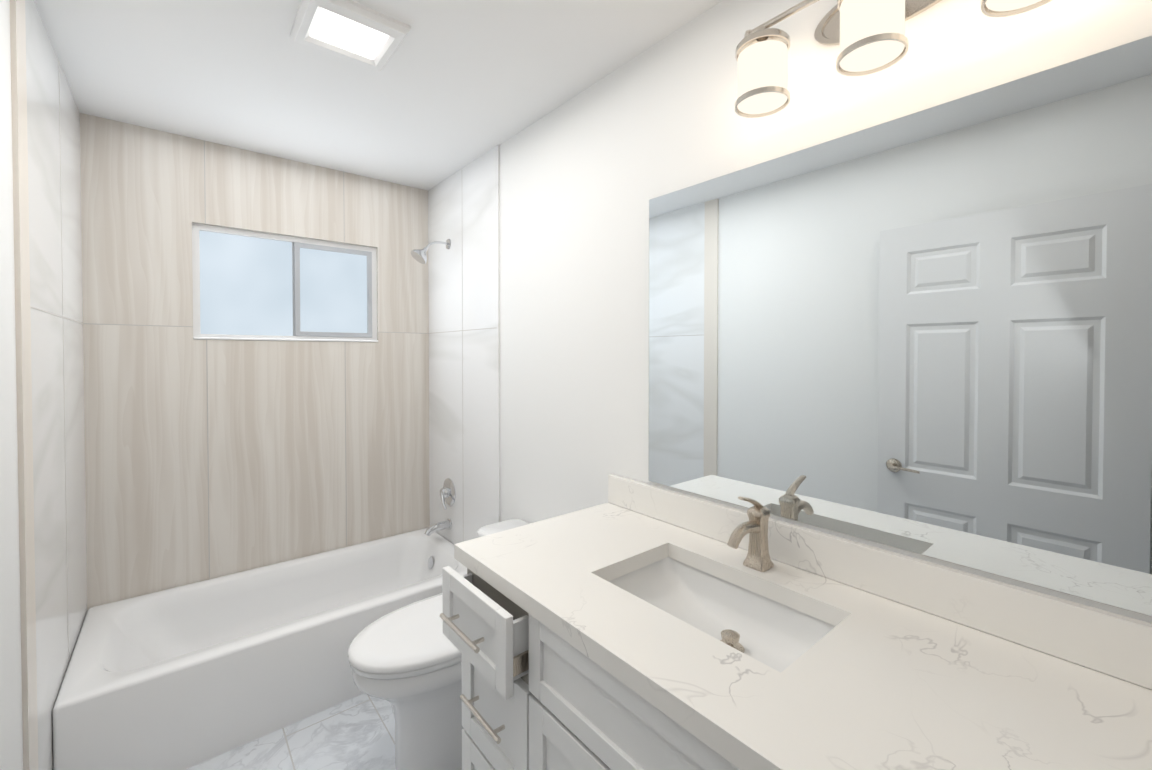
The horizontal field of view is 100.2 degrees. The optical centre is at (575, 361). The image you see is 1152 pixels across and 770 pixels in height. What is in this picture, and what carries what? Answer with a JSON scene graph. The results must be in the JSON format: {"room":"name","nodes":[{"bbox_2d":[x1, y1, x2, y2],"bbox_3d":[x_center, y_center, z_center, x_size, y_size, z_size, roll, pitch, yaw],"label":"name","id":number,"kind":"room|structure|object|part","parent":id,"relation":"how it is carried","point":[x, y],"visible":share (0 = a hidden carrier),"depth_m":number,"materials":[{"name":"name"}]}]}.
{"room":"bathroom","nodes":[
{"label":"bathroom","id":0,"kind":"room"},
{"bbox_2d":[0,0,22,769],"bbox_3d":[-0.730,0.208,0.315,0.100,2.440,4.750,-1,1,-40],"label":"wall","id":1,"kind":"structure","parent":0,"point":[11,740],"depth_m":1.15,"materials":[{"name":"white paint"}]},
{"bbox_2d":[10,0,37,769],"bbox_3d":[-1.436,0.193,1.256,0.010,2.440,0.100,-1,1,-40],"label":"trim strip","id":2,"kind":"object","parent":1,"relation":"attached to","point":[23,365],"visible":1,"depth_m":1.23,"materials":[{"name":"beige"}]},
{"bbox_2d":[25,0,86,769],"bbox_3d":[-1.772,0.187,1.660,0.008,2.440,0.950,-1,1,-40],"label":"wall tile","id":3,"kind":"structure","parent":1,"relation":"attached to","point":[52,194],"depth_m":1.54,"materials":[{"name":"white tile"}]},
{"bbox_2d":[30,87,82,659],"bbox_3d":[-1.768,0.006,1.659,0.001,2.078,0.950,-1,1,-40],"label":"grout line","id":4,"kind":"structure","parent":1,"relation":"attached to","point":[63,355],"depth_m":1.67,"materials":[{"name":"grey"}]},
{"bbox_2d":[80,113,429,610],"bbox_3d":[-1.509,0.009,2.526,1.520,2.110,0.055,-1,1,-40],"label":"wall tile","id":5,"kind":"structure","parent":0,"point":[283,482],"depth_m":2.34,"materials":[{"name":"beige tile"}]},
{"bbox_2d":[83,140,428,577],"bbox_3d":[-1.492,-0.007,2.505,1.520,2.078,0.002,-1,1,-40],"label":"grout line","id":6,"kind":"structure","parent":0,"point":[207,377],"depth_m":2.30,"materials":[{"name":"grey"}]},
{"bbox_2d":[192,223,376,339],"bbox_3d":[-1.490,-0.381,2.543,0.840,0.550,0.044,-1,1,-40],"label":"window","id":7,"kind":"structure","parent":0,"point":[242,283],"depth_m":2.51,"materials":[{"name":"white"}]},
{"bbox_3d":[-1.339,-0.383,2.664,0.398,0.493,0.038,-1,1,-40],"label":"window sash","id":8,"kind":"part","parent":7,"relation":"part of","materials":[{"name":"white glass"}]},
{"bbox_2d":[193,337,377,341],"bbox_3d":[-1.475,-0.112,2.529,0.838,0.012,0.031,-1,1,-40],"label":"window sill","id":9,"kind":"structure","parent":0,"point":[254,339],"depth_m":2.46,"materials":[{"name":"white paint"}]},
{"bbox_2d":[186,693,395,769],"bbox_3d":[-0.138,1.469,0.889,2.120,0.100,4.850,-1,1,-40],"label":"floor","id":10,"kind":"structure","parent":0,"point":[356,733],"depth_m":1.76,"materials":[{"name":"tile"}]},
{"bbox_2d":[52,527,466,769],"bbox_3d":[-1.249,1.219,2.230,1.502,0.360,0.759,-1,1,-40],"label":"bathtub","id":11,"kind":"object","parent":10,"relation":"on","point":[185,677],"visible":0.73,"depth_m":1.89,"materials":[{"name":"white ceramic"}]},
{"bbox_2d":[348,519,529,769],"bbox_3d":[-0.419,1.060,1.786,0.785,0.691,0.466,-1,1,-40],"label":"toilet","id":12,"kind":"object","parent":10,"relation":"on","point":[405,662],"visible":0.38,"depth_m":1.59,"materials":[{"name":"white ceramic"}]},
{"bbox_3d":[-0.492,0.953,1.724,0.595,0.051,0.399,-1,1,-40],"label":"seat","id":13,"kind":"part","parent":12,"relation":"part of","materials":[{"name":"white plastic"}]},
{"bbox_3d":[-0.456,1.193,1.757,0.666,0.426,0.389,-1,1,-40],"label":"bowl","id":14,"kind":"part","parent":12,"relation":"part of","materials":[{"name":"white ceramic"}]},
{"bbox_3d":[-0.204,0.865,1.961,0.227,0.306,0.466,-1,1,-40],"label":"tank","id":15,"kind":"part","parent":12,"relation":"part of","materials":[{"name":"white ceramic"}]},
{"bbox_2d":[440,554,751,769],"bbox_3d":[0.292,0.987,1.004,0.695,0.860,1.309,-1,1,-40],"label":"bathroom vanity","id":16,"kind":"object","parent":10,"relation":"on","point":[532,697],"depth_m":1.05,"materials":[{"name":"white paint"}]},
{"bbox_2d":[454,502,1151,769],"bbox_3d":[0.318,0.537,1.031,0.611,0.040,1.329,-1,1,-40],"label":"countertop","id":17,"kind":"structure","parent":16,"relation":"on","point":[891,685],"depth_m":0.80,"materials":[{"name":"white stone"}]},
{"bbox_2d":[604,550,839,669],"bbox_3d":[0.302,0.600,1.083,0.342,0.112,0.532,-1,1,-40],"label":"sink","id":18,"kind":"object","parent":17,"relation":"in","point":[771,627],"depth_m":1.19,"materials":[{"name":"white ceramic"}]},
{"bbox_2d":[724,496,775,569],"bbox_3d":[0.422,0.419,1.180,0.156,0.189,0.058,-1,1,-40],"label":"faucet","id":19,"kind":"object","parent":17,"relation":"on","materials":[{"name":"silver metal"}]},
{"bbox_2d":[34,0,722,189],"bbox_3d":[-0.138,-1.071,0.851,2.120,0.100,4.850,-1,1,-40],"label":"ceiling","id":20,"kind":"structure","parent":0,"point":[450,88],"depth_m":1.72,"materials":[{"name":"white paint"}]},
{"bbox_2d":[290,0,410,71],"bbox_3d":[-0.705,-1.016,1.498,0.280,0.028,0.280,-1,1,-40],"label":"recessed light","id":21,"kind":"object","parent":20,"relation":"in","point":[357,33],"visible":0.98,"depth_m":1.47,"materials":[{"name":"white plastic"}]},
{"bbox_2d":[499,0,1151,622],"bbox_3d":[0.051,0.183,1.913,0.100,2.440,3.282,-1,1,-40],"label":"wall","id":22,"kind":"structure","parent":0,"point":[587,174],"depth_m":1.65,"materials":[{"name":"white paint"}]},
{"bbox_2d":[428,146,497,543],"bbox_3d":[-0.645,0.172,2.669,0.008,2.440,0.830,-1,1,-40],"label":"wall tile","id":23,"kind":"structure","parent":22,"relation":"attached to","point":[462,209],"depth_m":2.61,"materials":[{"name":"white tile"}]},
{"bbox_2d":[411,239,450,263],"bbox_3d":[-0.810,-0.619,2.682,0.217,0.160,0.100,-1,1,-40],"label":"shower head","id":24,"kind":"object","parent":23,"relation":"attached to","point":[419,255],"visible":1,"depth_m":2.65},
{"bbox_2d":[424,518,451,535],"bbox_3d":[-0.785,0.942,2.727,0.149,0.072,0.060,-1,1,-40],"label":"tub spout","id":25,"kind":"object","parent":23,"relation":"attached to","point":[438,526],"visible":1,"depth_m":2.72,"materials":[{"name":"silver metal"}]},
{"bbox_2d":[440,478,455,509],"bbox_3d":[-0.751,0.751,2.752,0.063,0.157,0.156,-1,1,-40],"label":"tub valve","id":26,"kind":"object","parent":23,"relation":"attached to","point":[447,492],"visible":1,"depth_m":2.73,"materials":[{"name":"silver metal"}]},
{"bbox_2d":[429,274,496,394],"bbox_3d":[-0.648,-0.009,2.664,0.001,2.078,0.830,-1,1,-40],"label":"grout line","id":27,"kind":"structure","parent":22,"relation":"attached to","point":[462,330],"depth_m":2.63,"materials":[{"name":"grey"}]},
{"bbox_2d":[497,145,499,522],"bbox_3d":[-0.377,0.177,2.345,0.009,2.440,0.012,-1,1,-40],"label":"trim strip","id":28,"kind":"object","parent":22,"relation":"attached to","point":[498,337],"visible":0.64,"depth_m":2.34,"materials":[{"name":"white metal"}]},
{"bbox_2d":[608,474,1151,689],"bbox_3d":[0.530,0.463,1.238,0.020,0.099,1.279,-1,1,-40],"label":"backsplash","id":29,"kind":"structure","parent":22,"relation":"attached to","point":[1120,646],"depth_m":0.96,"materials":[{"name":"white stone"}]},
{"bbox_2d":[735,0,1052,117],"bbox_3d":[0.618,-0.730,0.987,0.186,0.240,0.594,-1,1,-40],"label":"sconce","id":30,"kind":"object","parent":22,"relation":"attached to","point":[868,36],"visible":1,"depth_m":1.02,"materials":[{"name":"white glass"}]},
{"bbox_2d":[649,35,1151,615],"bbox_3d":[0.586,-0.061,1.178,0.006,0.928,1.077,-1,1,-40],"label":"mirror","id":31,"kind":"object","parent":22,"relation":"attached to","point":[927,331],"visible":1,"depth_m":0.98,"materials":[{"name":"silver mirror"}]}
]}

